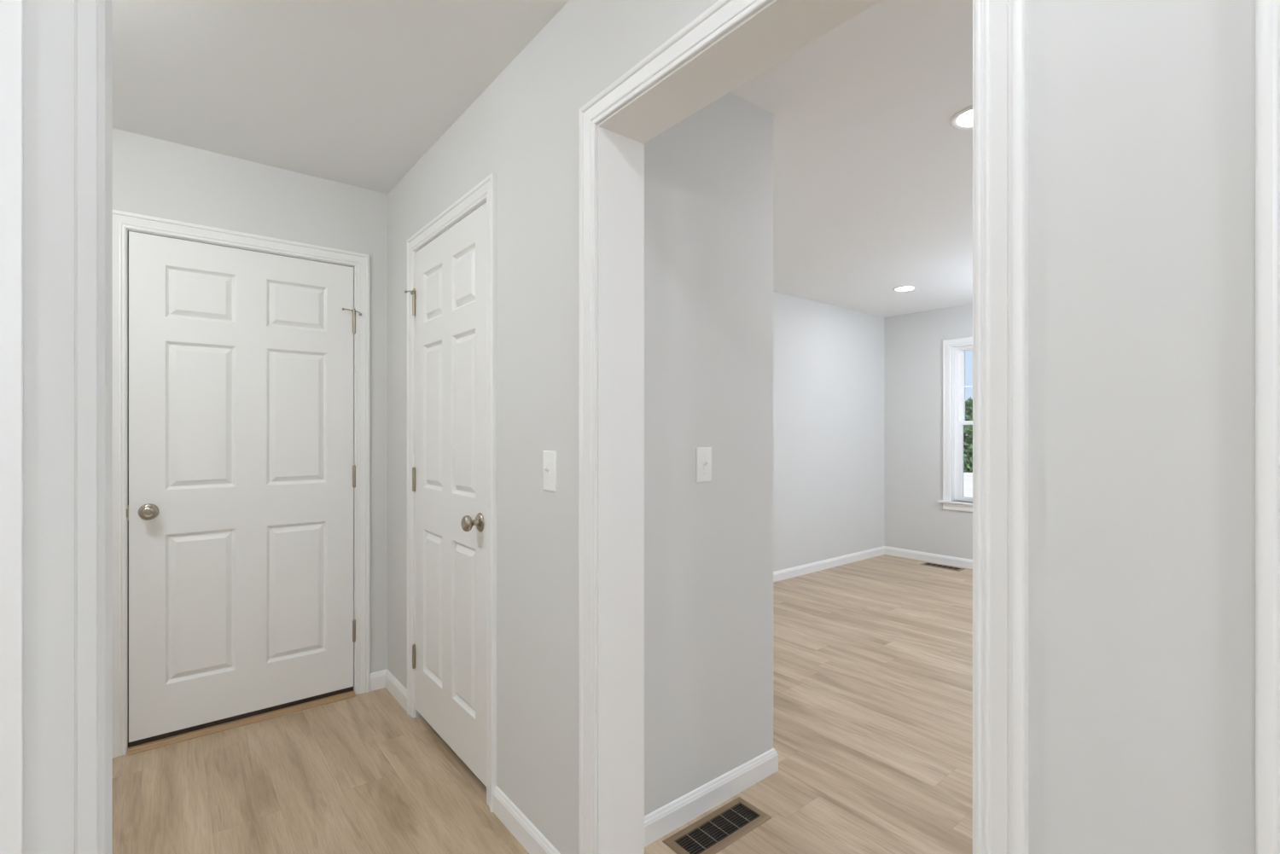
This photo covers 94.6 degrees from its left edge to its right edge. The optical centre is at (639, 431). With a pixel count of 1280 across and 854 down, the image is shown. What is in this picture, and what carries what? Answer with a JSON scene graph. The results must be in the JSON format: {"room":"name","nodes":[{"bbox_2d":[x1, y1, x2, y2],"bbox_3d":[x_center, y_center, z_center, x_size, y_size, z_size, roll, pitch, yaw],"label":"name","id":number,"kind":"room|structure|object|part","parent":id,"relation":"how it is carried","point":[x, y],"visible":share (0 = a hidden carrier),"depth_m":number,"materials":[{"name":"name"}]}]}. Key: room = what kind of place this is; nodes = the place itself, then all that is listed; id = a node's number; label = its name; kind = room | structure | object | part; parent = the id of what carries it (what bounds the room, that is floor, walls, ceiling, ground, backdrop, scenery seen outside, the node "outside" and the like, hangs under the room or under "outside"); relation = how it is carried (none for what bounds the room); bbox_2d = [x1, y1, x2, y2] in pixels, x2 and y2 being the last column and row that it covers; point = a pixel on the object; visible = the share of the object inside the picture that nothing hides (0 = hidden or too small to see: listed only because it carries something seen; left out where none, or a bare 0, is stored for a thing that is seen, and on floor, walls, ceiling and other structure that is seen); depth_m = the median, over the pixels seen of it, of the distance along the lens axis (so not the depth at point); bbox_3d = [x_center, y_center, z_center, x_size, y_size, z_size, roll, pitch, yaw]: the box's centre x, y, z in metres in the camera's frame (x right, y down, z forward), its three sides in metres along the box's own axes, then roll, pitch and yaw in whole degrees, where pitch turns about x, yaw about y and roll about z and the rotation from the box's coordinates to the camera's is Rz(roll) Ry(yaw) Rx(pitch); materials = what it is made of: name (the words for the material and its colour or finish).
{"room":"hallway","nodes":[
{"label":"hallway","id":0,"kind":"room"},
{"bbox_2d":[98,0,98,853],"bbox_3d":[-2.061,0.041,-1.227,2.617,2.440,5.986,0,0,2],"label":"wall","id":1,"kind":"structure","parent":0,"point":[98,0],"depth_m":0.74,"materials":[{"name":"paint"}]},
{"bbox_2d":[0,0,112,853],"bbox_3d":[-0.787,0.042,0.717,0.210,2.439,0.155,0,0,-39],"label":"door frame","id":2,"kind":"structure","parent":1,"relation":"attached to","point":[61,37],"depth_m":0.71,"materials":[{"name":"paint"}]},
{"bbox_2d":[112,128,387,673],"bbox_3d":[-1.797,0.041,2.573,2.870,2.440,0.130,0,0,-39],"label":"wall","id":3,"kind":"structure","parent":0,"point":[152,177],"depth_m":2.67,"materials":[{"name":"paint"}]},
{"bbox_2d":[112,209,369,758],"bbox_3d":[-1.712,0.202,2.599,0.954,2.120,0.196,0,0,-39],"label":"door","id":4,"kind":"structure","parent":3,"relation":"in","point":[241,361],"depth_m":2.53,"materials":[{"name":"paint"}]},
{"bbox_2d":[112,0,972,317],"bbox_3d":[0.785,-1.304,1.018,9.500,0.250,6.200,0,0,-39],"label":"ceiling","id":5,"kind":"structure","parent":0,"point":[873,177],"depth_m":2.11,"materials":[{"name":"white paint"}]},
{"bbox_2d":[892,285,917,291],"bbox_3d":[2.179,-1.176,4.858,0.184,0.006,0.184,0,0,-39],"label":"recessed light","id":6,"kind":"object","parent":5,"relation":"in","point":[904,288],"visible":1,"depth_m":4.85,"materials":[{"name":"white"}]},
{"bbox_2d":[949,105,972,129],"bbox_3d":[1.261,-1.176,2.204,0.184,0.006,0.184,0,0,-39],"label":"recessed light","id":7,"kind":"object","parent":5,"relation":"in","point":[962,119],"visible":0.37,"depth_m":2.23,"materials":[{"name":"white"}]},
{"bbox_2d":[112,554,972,853],"bbox_3d":[0.785,1.321,1.018,9.500,0.120,6.200,0,0,-39],"label":"floor","id":8,"kind":"structure","parent":0,"point":[873,657],"depth_m":2.20,"materials":[{"name":"brown wood"}]},
{"bbox_2d":[662,797,771,853],"bbox_3d":[0.249,1.259,1.872,0.352,0.006,0.140,0,0,-39],"label":"floor vent","id":9,"kind":"object","parent":8,"relation":"in","point":[721,828],"visible":1,"depth_m":1.87,"materials":[{"name":"brown metal"}]},
{"bbox_2d":[644,546,972,847],"bbox_3d":[2.468,1.220,2.348,4.774,0.084,5.759,0,0,-39],"label":"baseboard","id":10,"kind":"structure","parent":8,"relation":"on","point":[667,818],"depth_m":2.07,"materials":[{"name":"paint"}]},
{"bbox_2d":[919,562,964,571],"bbox_3d":[2.822,1.259,5.511,0.140,0.006,0.352,0,0,-39],"label":"floor vent","id":11,"kind":"object","parent":8,"relation":"in","point":[928,564],"visible":1,"depth_m":5.49,"materials":[{"name":"brown metal"}]},
{"bbox_2d":[644,92,773,815],"bbox_3d":[-0.350,0.041,2.644,0.757,2.440,1.760,0,0,-39],"label":"wall partition","id":12,"kind":"structure","parent":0,"point":[708,177],"depth_m":1.98,"materials":[{"name":"paint"}]},
{"bbox_2d":[696,447,711,482],"bbox_3d":[0.218,0.109,1.960,0.070,0.115,0.019,0,0,-39],"label":"light switch","id":13,"kind":"object","parent":12,"relation":"attached to","point":[703,454],"visible":1,"depth_m":1.96,"materials":[{"name":"white plastic"}]},
{"bbox_2d":[387,0,1255,853],"bbox_3d":[0.581,0.041,0.768,0.147,2.440,5.666,0,0,-39],"label":"wall","id":14,"kind":"structure","parent":0,"point":[1142,113],"depth_m":0.71,"materials":[{"name":"paint"}]},
{"bbox_2d":[369,669,407,712],"bbox_3d":[-1.176,1.220,2.762,0.086,0.084,0.354,0,0,-39],"label":"baseboard","id":15,"kind":"structure","parent":14,"relation":"attached to","point":[384,678],"depth_m":2.86,"materials":[{"name":"paint"}]},
{"bbox_2d":[404,173,496,812],"bbox_3d":[-0.729,0.202,2.329,0.194,2.120,0.884,0,0,-39],"label":"door","id":16,"kind":"structure","parent":14,"relation":"in","point":[451,291],"depth_m":2.24,"materials":[{"name":"paint"}]},
{"bbox_3d":[-0.704,0.225,2.349,0.130,2.073,0.791,0,0,-39],"label":"frame","id":17,"kind":"part","parent":16,"relation":"part of","materials":[{"name":"paint"}]},
{"bbox_2d":[493,785,560,853],"bbox_3d":[-0.318,1.220,1.756,0.012,0.084,0.525,0,0,-39],"label":"baseboard","id":18,"kind":"structure","parent":14,"relation":"attached to","point":[523,830],"depth_m":1.81,"materials":[{"name":"paint"}]},
{"bbox_2d":[542,450,556,492],"bbox_3d":[-0.265,0.112,1.685,0.019,0.115,0.070,0,0,-39],"label":"light switch","id":19,"kind":"object","parent":14,"relation":"attached to","point":[549,456],"visible":1,"depth_m":1.68,"materials":[{"name":"white plastic"}]},
{"bbox_2d":[578,0,1028,853],"bbox_3d":[0.232,0.208,1.202,0.183,2.107,1.029,0,0,-39],"label":"door frame","id":20,"kind":"structure","parent":14,"relation":"attached to","point":[731,43],"depth_m":1.20,"materials":[{"name":"paint"}]},
{"bbox_3d":[0.296,0.208,1.254,0.018,2.107,1.029,0,0,-39],"label":"casing","id":21,"kind":"part","parent":20,"relation":"part of","materials":[{"name":"paint"}]},
{"bbox_2d":[1255,0,1279,853],"bbox_3d":[0.964,0.202,0.265,0.148,2.120,0.943,0,0,-39],"label":"door frame","id":22,"kind":"structure","parent":14,"relation":"in","point":[1267,12],"depth_m":0.58,"materials":[{"name":"paint"}]},
{"bbox_2d":[773,291,884,571],"bbox_3d":[0.926,0.041,4.893,4.282,2.440,0.140,0,0,-39],"label":"wall","id":23,"kind":"structure","parent":0,"point":[829,359],"depth_m":5.43,"materials":[{"name":"paint"}]},
{"bbox_2d":[884,303,972,559],"bbox_3d":[4.385,0.041,3.893,0.150,2.440,5.759,0,0,-39],"label":"wall","id":24,"kind":"structure","parent":0,"point":[915,520],"depth_m":5.82,"materials":[{"name":"paint"}]},
{"bbox_2d":[937,336,972,511],"bbox_3d":[3.262,-0.070,5.258,0.186,1.613,1.106,0,0,-39],"label":"window","id":25,"kind":"structure","parent":24,"relation":"in","point":[954,350],"depth_m":5.59,"materials":[{"name":"paint"}]},
{"bbox_3d":[3.299,-0.074,5.288,0.070,1.457,0.886,0,0,-39],"label":"frame","id":26,"kind":"part","parent":25,"relation":"part of","materials":[{"name":"white plastic"}]},
{"bbox_3d":[3.286,0.273,5.277,0.028,0.750,0.826,0,0,-39],"label":"sash","id":27,"kind":"part","parent":25,"relation":"part of","materials":[{"name":"white plastic"}]},
{"bbox_3d":[3.311,-0.428,5.297,0.028,0.736,0.826,0,0,-39],"label":"sash","id":28,"kind":"part","parent":25,"relation":"part of","materials":[{"name":"white plastic"}]},
{"label":"outside","id":29,"kind":"structure","parent":0,"visible":0},
{"bbox_2d":[963,438,972,497],"bbox_3d":[106.578,2.111,111.580,294.000,0.200,360.000,0,0,-39],"label":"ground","id":30,"kind":"structure","parent":29,"point":[968,477],"depth_m":22.62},
{"bbox_2d":[963,396,972,472],"bbox_3d":[16.447,0.210,29.690,2.927,3.944,3.092,0,0,-31],"label":"tree","id":31,"kind":"object","parent":30,"relation":"on","point":[968,448],"visible":0.2,"depth_m":29.02,"materials":[{"name":"green plant"}]}
]}

